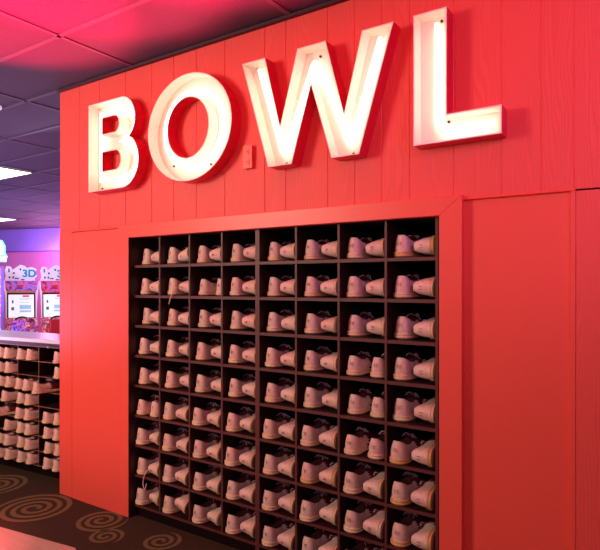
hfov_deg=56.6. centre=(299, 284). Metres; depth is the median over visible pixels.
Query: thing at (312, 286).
shoe
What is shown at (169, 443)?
shoe
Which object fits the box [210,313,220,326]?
shoe
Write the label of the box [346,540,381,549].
shoe
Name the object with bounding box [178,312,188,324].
shoe
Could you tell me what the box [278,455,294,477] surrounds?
shoe
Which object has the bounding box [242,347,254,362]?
shoe
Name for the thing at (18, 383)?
shoe
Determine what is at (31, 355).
shoe
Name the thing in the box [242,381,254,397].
shoe
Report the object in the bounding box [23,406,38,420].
shoe
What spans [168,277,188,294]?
shoe
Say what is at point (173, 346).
shoe
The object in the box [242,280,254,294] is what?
shoe
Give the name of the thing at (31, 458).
shoe
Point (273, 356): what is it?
shoe
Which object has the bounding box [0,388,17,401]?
shoe
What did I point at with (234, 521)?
shoe
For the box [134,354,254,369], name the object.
shelf
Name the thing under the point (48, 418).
shoe
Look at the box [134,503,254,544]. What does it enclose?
shelf
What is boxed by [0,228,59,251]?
trim
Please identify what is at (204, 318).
shoe
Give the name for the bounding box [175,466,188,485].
shoe
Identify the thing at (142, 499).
shoe
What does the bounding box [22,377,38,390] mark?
shoe
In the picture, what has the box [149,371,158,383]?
shoe
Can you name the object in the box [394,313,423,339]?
shoe
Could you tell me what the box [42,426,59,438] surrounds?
shoe
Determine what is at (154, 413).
shoe
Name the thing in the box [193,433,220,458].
shoe
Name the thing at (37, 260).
wall
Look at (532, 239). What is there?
wall
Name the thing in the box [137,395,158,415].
shoe
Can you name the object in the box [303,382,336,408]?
shoe
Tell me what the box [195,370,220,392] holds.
shoe
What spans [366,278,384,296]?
shoe
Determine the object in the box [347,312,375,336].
shoe
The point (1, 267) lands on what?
cabinet
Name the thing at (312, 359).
shoe
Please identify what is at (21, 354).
shoe
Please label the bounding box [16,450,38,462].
shoe
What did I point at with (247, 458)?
shoe
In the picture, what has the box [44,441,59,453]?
shoe
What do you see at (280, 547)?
shelf
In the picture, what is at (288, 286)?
shoe
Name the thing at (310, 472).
shoe
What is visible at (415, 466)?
shelf
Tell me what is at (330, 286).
shoe
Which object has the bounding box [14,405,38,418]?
shoe
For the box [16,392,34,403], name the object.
shoe
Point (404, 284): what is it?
shoe
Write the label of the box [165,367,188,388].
shoe
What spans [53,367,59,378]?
shoe
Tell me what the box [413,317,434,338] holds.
shoe
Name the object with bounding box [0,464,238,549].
floor
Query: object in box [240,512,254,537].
shoe
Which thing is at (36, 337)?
countertop
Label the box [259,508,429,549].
shelf
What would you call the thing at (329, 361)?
shoe
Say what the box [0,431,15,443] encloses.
shoe
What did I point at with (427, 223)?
shelf
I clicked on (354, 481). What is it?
shoe
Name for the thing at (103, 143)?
letter
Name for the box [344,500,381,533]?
shoe
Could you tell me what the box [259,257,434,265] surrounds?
shelf
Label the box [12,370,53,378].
shelf
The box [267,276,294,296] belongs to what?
shoe
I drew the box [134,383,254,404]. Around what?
shelf
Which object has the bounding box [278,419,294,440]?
shoe
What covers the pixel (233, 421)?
shoe
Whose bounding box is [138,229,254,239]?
shelf
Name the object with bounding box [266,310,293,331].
shoe
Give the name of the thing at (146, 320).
shoe
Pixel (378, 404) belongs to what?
shoe
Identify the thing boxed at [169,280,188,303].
shoe
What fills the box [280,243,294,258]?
shoe
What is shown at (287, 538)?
shoe
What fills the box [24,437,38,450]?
shoe
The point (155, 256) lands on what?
shoe
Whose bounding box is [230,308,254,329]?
shoe
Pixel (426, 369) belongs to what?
shoe
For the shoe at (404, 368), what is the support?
on the shoe rack at (389, 267)
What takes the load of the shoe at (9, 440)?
on the shoe rack at (43, 368)
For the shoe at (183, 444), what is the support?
on the shoe rack at (226, 270)
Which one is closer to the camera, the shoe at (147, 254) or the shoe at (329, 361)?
the shoe at (329, 361)
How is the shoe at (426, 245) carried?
on the shoe rack at (389, 267)
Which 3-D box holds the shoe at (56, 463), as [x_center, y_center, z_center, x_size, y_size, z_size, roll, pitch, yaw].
[-1.502,1.150,3.642,0.081,0.084,0.238,0,0,41]
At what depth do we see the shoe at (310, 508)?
2.47 m
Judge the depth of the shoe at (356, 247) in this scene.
2.37 m
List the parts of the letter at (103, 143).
plate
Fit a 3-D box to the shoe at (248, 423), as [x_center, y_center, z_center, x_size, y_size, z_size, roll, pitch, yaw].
[-0.191,0.661,2.753,0.092,0.088,0.248,0,0,39]
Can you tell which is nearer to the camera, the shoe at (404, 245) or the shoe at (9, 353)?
the shoe at (404, 245)
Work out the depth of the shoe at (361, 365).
2.36 m
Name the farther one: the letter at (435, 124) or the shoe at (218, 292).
the shoe at (218, 292)
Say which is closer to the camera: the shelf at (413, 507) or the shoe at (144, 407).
the shelf at (413, 507)
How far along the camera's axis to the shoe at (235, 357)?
2.72 m
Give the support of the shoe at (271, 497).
on the shoe rack at (389, 267)
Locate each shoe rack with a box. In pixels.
[0,340,59,478]
[129,229,256,549]
[257,217,438,549]
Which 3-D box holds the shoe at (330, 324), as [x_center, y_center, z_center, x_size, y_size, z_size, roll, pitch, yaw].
[0.191,0.168,2.525,0.092,0.088,0.248,0,0,39]
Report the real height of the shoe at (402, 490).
0.100 m
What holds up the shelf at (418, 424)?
attached to the shoe rack at (389, 267)
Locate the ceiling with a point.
(47, 46)
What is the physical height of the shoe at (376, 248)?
0.095 m
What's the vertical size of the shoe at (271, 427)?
0.101 m
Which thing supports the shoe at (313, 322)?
on the shoe rack at (389, 267)
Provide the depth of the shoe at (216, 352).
2.79 m
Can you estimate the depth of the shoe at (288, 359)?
2.54 m
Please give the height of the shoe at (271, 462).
0.100 m
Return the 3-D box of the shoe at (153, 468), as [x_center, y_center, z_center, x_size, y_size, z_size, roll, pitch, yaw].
[-0.732,1.027,3.111,0.108,0.168,0.281,0,0,36]
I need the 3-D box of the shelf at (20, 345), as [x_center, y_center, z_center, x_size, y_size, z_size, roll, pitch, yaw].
[-1.900,0.407,3.968,1.165,0.005,0.330,0,0,29]
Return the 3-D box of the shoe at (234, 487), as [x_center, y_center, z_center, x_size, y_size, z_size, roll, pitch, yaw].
[-0.260,0.993,2.806,0.093,0.101,0.275,0,0,37]
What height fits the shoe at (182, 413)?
0.095 m
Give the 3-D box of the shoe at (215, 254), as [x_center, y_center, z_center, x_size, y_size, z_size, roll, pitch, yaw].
[-0.355,-0.162,2.880,0.099,0.095,0.266,0,0,35]
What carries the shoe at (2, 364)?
on the shoe rack at (43, 368)
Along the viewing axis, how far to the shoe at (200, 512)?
2.83 m
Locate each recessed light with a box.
[0,166,34,179]
[0,217,18,221]
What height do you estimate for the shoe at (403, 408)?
0.100 m
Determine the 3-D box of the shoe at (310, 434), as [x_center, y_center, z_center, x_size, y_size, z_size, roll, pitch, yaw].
[0.105,0.664,2.562,0.093,0.101,0.275,0,0,37]
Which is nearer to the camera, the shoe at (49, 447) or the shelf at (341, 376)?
the shelf at (341, 376)
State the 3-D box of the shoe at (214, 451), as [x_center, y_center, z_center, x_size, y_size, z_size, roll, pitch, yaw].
[-0.367,0.825,2.864,0.098,0.094,0.266,0,0,34]
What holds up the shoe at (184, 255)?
on the shoe rack at (226, 270)
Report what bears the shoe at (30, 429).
on the shoe rack at (43, 368)
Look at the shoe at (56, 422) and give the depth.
3.56 m
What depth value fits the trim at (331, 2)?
2.73 m
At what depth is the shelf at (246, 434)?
2.83 m
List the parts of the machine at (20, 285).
seat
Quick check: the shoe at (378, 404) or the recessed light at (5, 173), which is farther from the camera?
the recessed light at (5, 173)
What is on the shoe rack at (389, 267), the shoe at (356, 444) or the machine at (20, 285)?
the shoe at (356, 444)
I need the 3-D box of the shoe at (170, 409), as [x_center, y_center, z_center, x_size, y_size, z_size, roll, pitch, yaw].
[-0.627,0.664,3.048,0.093,0.101,0.275,0,0,36]
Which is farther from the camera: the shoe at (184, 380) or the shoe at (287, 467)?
the shoe at (184, 380)
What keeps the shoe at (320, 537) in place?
on the shoe rack at (389, 267)
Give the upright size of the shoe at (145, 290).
0.101 m
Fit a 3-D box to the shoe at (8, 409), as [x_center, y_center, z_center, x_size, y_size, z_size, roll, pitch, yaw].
[-2.019,0.854,3.870,0.081,0.084,0.238,0,0,43]
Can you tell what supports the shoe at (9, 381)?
on the shoe rack at (43, 368)
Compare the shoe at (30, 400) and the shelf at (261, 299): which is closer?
the shelf at (261, 299)
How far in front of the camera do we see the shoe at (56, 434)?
3.55 m
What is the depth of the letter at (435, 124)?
2.10 m
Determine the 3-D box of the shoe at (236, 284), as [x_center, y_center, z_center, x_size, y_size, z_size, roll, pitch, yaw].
[-0.245,0.005,2.829,0.093,0.101,0.275,0,0,36]
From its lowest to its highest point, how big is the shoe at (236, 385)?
0.100 m
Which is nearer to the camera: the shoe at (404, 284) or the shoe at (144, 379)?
the shoe at (404, 284)
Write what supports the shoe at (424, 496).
on the shoe rack at (389, 267)
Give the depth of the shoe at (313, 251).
2.49 m
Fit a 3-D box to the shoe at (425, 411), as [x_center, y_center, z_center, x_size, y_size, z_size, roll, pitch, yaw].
[0.554,0.496,2.287,0.098,0.095,0.266,0,0,35]
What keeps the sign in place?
hanging from the ceiling
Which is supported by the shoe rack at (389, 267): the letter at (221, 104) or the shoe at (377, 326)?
the shoe at (377, 326)
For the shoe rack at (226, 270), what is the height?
1.552 m
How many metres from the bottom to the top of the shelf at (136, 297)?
0.014 m
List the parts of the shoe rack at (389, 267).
panel, panel, panel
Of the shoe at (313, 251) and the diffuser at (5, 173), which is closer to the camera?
the shoe at (313, 251)
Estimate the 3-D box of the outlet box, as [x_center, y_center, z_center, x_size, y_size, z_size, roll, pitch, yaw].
[-0.242,-0.599,2.611,0.056,0.109,0.022,0,0,34]
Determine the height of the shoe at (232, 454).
0.100 m
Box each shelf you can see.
[0,343,59,348]
[0,399,59,409]
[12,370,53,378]
[14,358,53,362]
[134,262,254,268]
[134,295,254,299]
[134,324,254,334]
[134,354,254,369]
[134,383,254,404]
[134,413,254,439]
[134,443,254,474]
[134,473,254,509]
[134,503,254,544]
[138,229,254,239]
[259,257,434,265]
[259,297,434,302]
[259,331,434,345]
[259,366,434,388]
[259,401,434,431]
[259,437,434,474]
[259,472,434,517]
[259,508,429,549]
[259,543,288,549]
[260,217,434,233]
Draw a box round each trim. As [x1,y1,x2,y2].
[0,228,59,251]
[57,0,348,92]
[118,195,464,549]
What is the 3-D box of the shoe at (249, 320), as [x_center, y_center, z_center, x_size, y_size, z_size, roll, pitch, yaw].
[-0.180,0.166,2.763,0.098,0.095,0.266,0,0,34]
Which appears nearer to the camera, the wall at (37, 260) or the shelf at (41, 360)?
the shelf at (41, 360)
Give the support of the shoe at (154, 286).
on the shoe rack at (226, 270)
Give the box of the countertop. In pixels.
[0,330,59,344]
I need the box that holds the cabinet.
[0,266,3,329]
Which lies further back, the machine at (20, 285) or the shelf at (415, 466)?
the machine at (20, 285)
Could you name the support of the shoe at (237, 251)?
on the shoe rack at (226, 270)
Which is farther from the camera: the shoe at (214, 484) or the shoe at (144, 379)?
the shoe at (144, 379)
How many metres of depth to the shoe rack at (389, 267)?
2.48 m
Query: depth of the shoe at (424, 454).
2.17 m
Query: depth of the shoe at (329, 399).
2.43 m
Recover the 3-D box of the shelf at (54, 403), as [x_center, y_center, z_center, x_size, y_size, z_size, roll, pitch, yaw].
[-1.900,0.801,3.968,1.165,0.005,0.330,0,0,29]
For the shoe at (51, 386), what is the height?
0.084 m
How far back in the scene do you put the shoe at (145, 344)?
3.07 m
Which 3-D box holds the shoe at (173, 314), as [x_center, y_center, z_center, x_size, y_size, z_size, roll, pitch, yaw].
[-0.611,0.170,3.075,0.093,0.101,0.275,0,0,36]
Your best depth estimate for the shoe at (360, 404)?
2.37 m
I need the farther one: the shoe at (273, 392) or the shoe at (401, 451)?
the shoe at (273, 392)
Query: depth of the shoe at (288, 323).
2.54 m
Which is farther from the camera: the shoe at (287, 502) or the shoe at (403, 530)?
the shoe at (287, 502)
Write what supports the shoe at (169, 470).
on the shoe rack at (226, 270)
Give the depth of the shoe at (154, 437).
3.02 m
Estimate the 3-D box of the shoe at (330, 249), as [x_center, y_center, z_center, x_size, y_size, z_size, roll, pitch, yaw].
[0.196,-0.163,2.525,0.100,0.095,0.266,0,0,34]
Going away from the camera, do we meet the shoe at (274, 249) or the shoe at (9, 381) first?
the shoe at (274, 249)
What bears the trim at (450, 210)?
attached to the wall at (532, 239)
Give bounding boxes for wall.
[0,251,59,331]
[60,0,599,549]
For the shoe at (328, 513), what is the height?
0.095 m
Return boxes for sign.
[0,240,6,261]
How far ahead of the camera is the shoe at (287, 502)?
2.53 m
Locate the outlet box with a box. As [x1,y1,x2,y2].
[243,145,253,168]
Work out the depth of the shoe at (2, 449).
3.85 m
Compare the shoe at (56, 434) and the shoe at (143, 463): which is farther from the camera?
the shoe at (56, 434)
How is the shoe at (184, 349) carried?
on the shoe rack at (226, 270)
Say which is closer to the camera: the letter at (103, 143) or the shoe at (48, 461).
the letter at (103, 143)
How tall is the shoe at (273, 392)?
0.100 m
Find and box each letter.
[88,96,148,193]
[148,72,240,182]
[242,21,400,169]
[413,6,506,149]
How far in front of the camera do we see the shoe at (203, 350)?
2.84 m
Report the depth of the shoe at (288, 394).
2.54 m
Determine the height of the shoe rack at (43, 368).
0.900 m
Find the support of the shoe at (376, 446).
on the shoe rack at (389, 267)
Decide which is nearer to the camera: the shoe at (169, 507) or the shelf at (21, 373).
the shoe at (169, 507)
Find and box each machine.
[4,265,38,331]
[39,265,59,333]
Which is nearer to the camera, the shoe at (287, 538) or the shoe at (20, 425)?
the shoe at (287, 538)
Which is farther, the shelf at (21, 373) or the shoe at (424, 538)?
the shelf at (21, 373)
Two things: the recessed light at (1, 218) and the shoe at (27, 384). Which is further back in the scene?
the recessed light at (1, 218)
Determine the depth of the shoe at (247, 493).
2.64 m
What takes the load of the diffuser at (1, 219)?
attached to the recessed light at (1, 218)
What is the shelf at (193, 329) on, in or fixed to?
attached to the shoe rack at (226, 270)
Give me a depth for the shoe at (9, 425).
3.81 m
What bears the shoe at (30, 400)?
on the shoe rack at (43, 368)
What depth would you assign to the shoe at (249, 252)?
2.67 m
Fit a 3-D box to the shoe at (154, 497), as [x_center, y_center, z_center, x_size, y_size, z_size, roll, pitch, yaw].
[-0.728,1.155,3.120,0.092,0.088,0.248,0,0,38]
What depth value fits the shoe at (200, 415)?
2.82 m
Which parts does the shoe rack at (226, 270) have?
panel, panel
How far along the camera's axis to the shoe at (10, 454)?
3.80 m
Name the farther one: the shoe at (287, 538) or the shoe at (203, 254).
the shoe at (203, 254)
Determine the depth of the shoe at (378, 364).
2.29 m
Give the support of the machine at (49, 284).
on the floor
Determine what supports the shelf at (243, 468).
attached to the shoe rack at (226, 270)
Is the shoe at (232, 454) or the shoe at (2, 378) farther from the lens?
the shoe at (2, 378)
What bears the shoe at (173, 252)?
on the shoe rack at (226, 270)
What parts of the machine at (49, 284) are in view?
seat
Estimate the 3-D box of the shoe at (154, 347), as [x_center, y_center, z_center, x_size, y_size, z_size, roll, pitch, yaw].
[-0.720,0.332,3.123,0.099,0.095,0.266,0,0,35]
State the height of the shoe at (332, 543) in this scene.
0.095 m
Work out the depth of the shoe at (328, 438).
2.40 m
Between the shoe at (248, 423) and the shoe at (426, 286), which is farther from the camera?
the shoe at (248, 423)
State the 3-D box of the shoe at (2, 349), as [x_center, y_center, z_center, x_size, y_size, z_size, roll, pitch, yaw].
[-2.013,0.460,3.934,0.081,0.084,0.238,0,0,41]
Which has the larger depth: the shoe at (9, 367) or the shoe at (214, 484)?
the shoe at (9, 367)
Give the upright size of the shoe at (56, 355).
0.084 m
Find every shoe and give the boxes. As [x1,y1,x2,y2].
[0,345,17,357]
[0,359,17,371]
[0,373,17,385]
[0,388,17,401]
[0,402,17,415]
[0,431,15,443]
[0,445,16,457]
[3,346,17,358]
[3,419,17,430]
[3,433,17,445]
[4,361,17,372]
[4,376,17,387]
[4,448,17,459]
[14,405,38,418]
[15,376,36,389]
[16,346,38,359]
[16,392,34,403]
[16,420,38,433]
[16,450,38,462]
[17,435,38,447]
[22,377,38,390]
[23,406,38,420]
[24,393,38,405]
[24,423,38,435]
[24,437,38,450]
[26,349,38,360]
[26,452,38,464]
[32,379,59,394]
[42,410,59,423]
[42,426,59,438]
[42,456,59,469]
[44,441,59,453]
[52,428,59,440]
[52,459,59,471]
[53,351,59,363]
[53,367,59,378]
[53,413,59,425]
[53,443,59,455]
[135,481,158,505]
[136,422,158,445]
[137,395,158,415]
[137,451,158,474]
[138,335,158,354]
[138,364,158,384]
[140,277,158,294]
[142,249,158,264]
[142,306,158,324]
[143,461,158,489]
[149,281,158,292]
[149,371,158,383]
[149,431,158,444]
[149,490,158,505]
[150,311,158,322]
[150,341,158,353]
[150,401,158,417]
[151,251,158,262]
[162,427,188,451]
[162,489,188,513]
[163,397,188,420]
[163,458,188,482]
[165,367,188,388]
[166,337,188,357]
[167,247,188,263]
[167,307,188,325]
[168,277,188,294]
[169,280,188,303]
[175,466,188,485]
[175,493,188,513]
[176,405,188,421]
[176,437,188,453]
[178,247,188,261]
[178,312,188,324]
[179,343,188,355]
[179,374,188,386]
[192,402,220,426]
[192,497,220,524]
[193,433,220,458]
[193,465,220,491]
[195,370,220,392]
[196,339,220,360]
[197,245,220,262]
[198,308,220,327]
[199,278,219,295]
[206,442,220,460]
[206,473,220,494]
[207,410,220,427]
[207,505,220,525]
[209,247,220,260]
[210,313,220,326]
[211,345,220,358]
[211,378,220,391]
[215,279,220,295]
[224,440,254,466]
[225,507,254,534]
[226,407,254,432]
[226,473,254,500]
[228,341,254,363]
[228,374,254,397]
[230,276,254,295]
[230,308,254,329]
[231,244,254,261]
[239,446,254,468]
[239,480,254,503]
[240,413,254,432]
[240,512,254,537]
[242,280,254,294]
[242,313,254,328]
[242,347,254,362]
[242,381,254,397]
[243,245,254,259]
[262,412,294,439]
[262,481,294,511]
[262,517,294,547]
[263,446,294,475]
[265,344,294,367]
[265,378,294,402]
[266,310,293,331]
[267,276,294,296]
[268,242,294,260]
[277,523,294,549]
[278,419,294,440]
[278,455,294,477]
[278,488,294,513]
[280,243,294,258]
[280,279,294,294]
[280,350,294,367]
[281,315,294,330]
[281,384,294,403]
[299,490,336,522]
[300,418,336,446]
[300,454,336,484]
[301,528,336,549]
[303,346,332,371]
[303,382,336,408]
[304,240,336,259]
[304,275,336,296]
[304,311,332,333]
[318,535,336,549]
[319,426,336,448]
[319,463,336,487]
[319,498,336,525]
[320,278,336,295]
[320,352,336,371]
[321,241,336,257]
[321,316,336,332]
[322,389,336,408]
[343,462,381,494]
[344,427,378,455]
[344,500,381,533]
[346,237,384,258]
[346,275,381,297]
[346,351,373,375]
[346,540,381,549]
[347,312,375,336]
[347,388,380,414]
[363,469,384,498]
[363,506,384,538]
[366,238,384,256]
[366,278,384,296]
[367,317,384,335]
[368,431,384,459]
[370,353,384,378]
[370,391,384,418]
[389,432,425,465]
[390,471,427,506]
[390,511,428,547]
[393,235,432,257]
[393,274,430,298]
[393,353,424,380]
[393,392,423,421]
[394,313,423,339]
[411,436,434,467]
[411,475,434,510]
[411,518,434,549]
[413,276,434,296]
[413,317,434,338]
[414,235,434,255]
[414,356,434,380]
[414,396,434,422]
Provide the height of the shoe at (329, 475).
0.095 m
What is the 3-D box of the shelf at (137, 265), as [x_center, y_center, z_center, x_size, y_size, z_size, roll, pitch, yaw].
[-0.475,-0.102,2.988,0.854,0.014,0.327,0,0,34]
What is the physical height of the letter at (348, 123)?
0.490 m
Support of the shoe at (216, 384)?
on the shoe rack at (226, 270)
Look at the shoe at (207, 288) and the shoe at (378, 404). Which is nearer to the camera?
the shoe at (378, 404)
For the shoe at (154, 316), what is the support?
on the shoe rack at (226, 270)
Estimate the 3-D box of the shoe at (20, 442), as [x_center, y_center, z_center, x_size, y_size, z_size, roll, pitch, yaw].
[-1.819,1.051,3.830,0.081,0.084,0.238,0,0,41]
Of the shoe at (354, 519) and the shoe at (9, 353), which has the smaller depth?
the shoe at (354, 519)
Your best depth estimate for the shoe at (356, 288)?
2.37 m
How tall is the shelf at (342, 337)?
0.014 m
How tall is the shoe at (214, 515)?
0.088 m
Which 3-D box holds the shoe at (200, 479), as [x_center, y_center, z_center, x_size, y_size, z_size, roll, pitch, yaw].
[-0.446,0.993,2.926,0.093,0.101,0.275,0,0,36]
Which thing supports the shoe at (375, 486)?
on the shoe rack at (389, 267)
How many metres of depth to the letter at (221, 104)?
2.78 m
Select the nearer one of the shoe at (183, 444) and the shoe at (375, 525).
the shoe at (375, 525)
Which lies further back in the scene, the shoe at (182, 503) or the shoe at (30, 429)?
the shoe at (30, 429)
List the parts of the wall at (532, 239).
smooth panel, smooth panel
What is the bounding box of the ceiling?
[0,0,329,229]
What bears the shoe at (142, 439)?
on the shoe rack at (226, 270)
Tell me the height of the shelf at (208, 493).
0.014 m
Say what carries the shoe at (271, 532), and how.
on the shoe rack at (389, 267)
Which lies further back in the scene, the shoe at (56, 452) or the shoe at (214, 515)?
the shoe at (56, 452)
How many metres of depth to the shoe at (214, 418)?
2.76 m
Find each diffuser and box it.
[0,168,29,178]
[0,218,14,221]

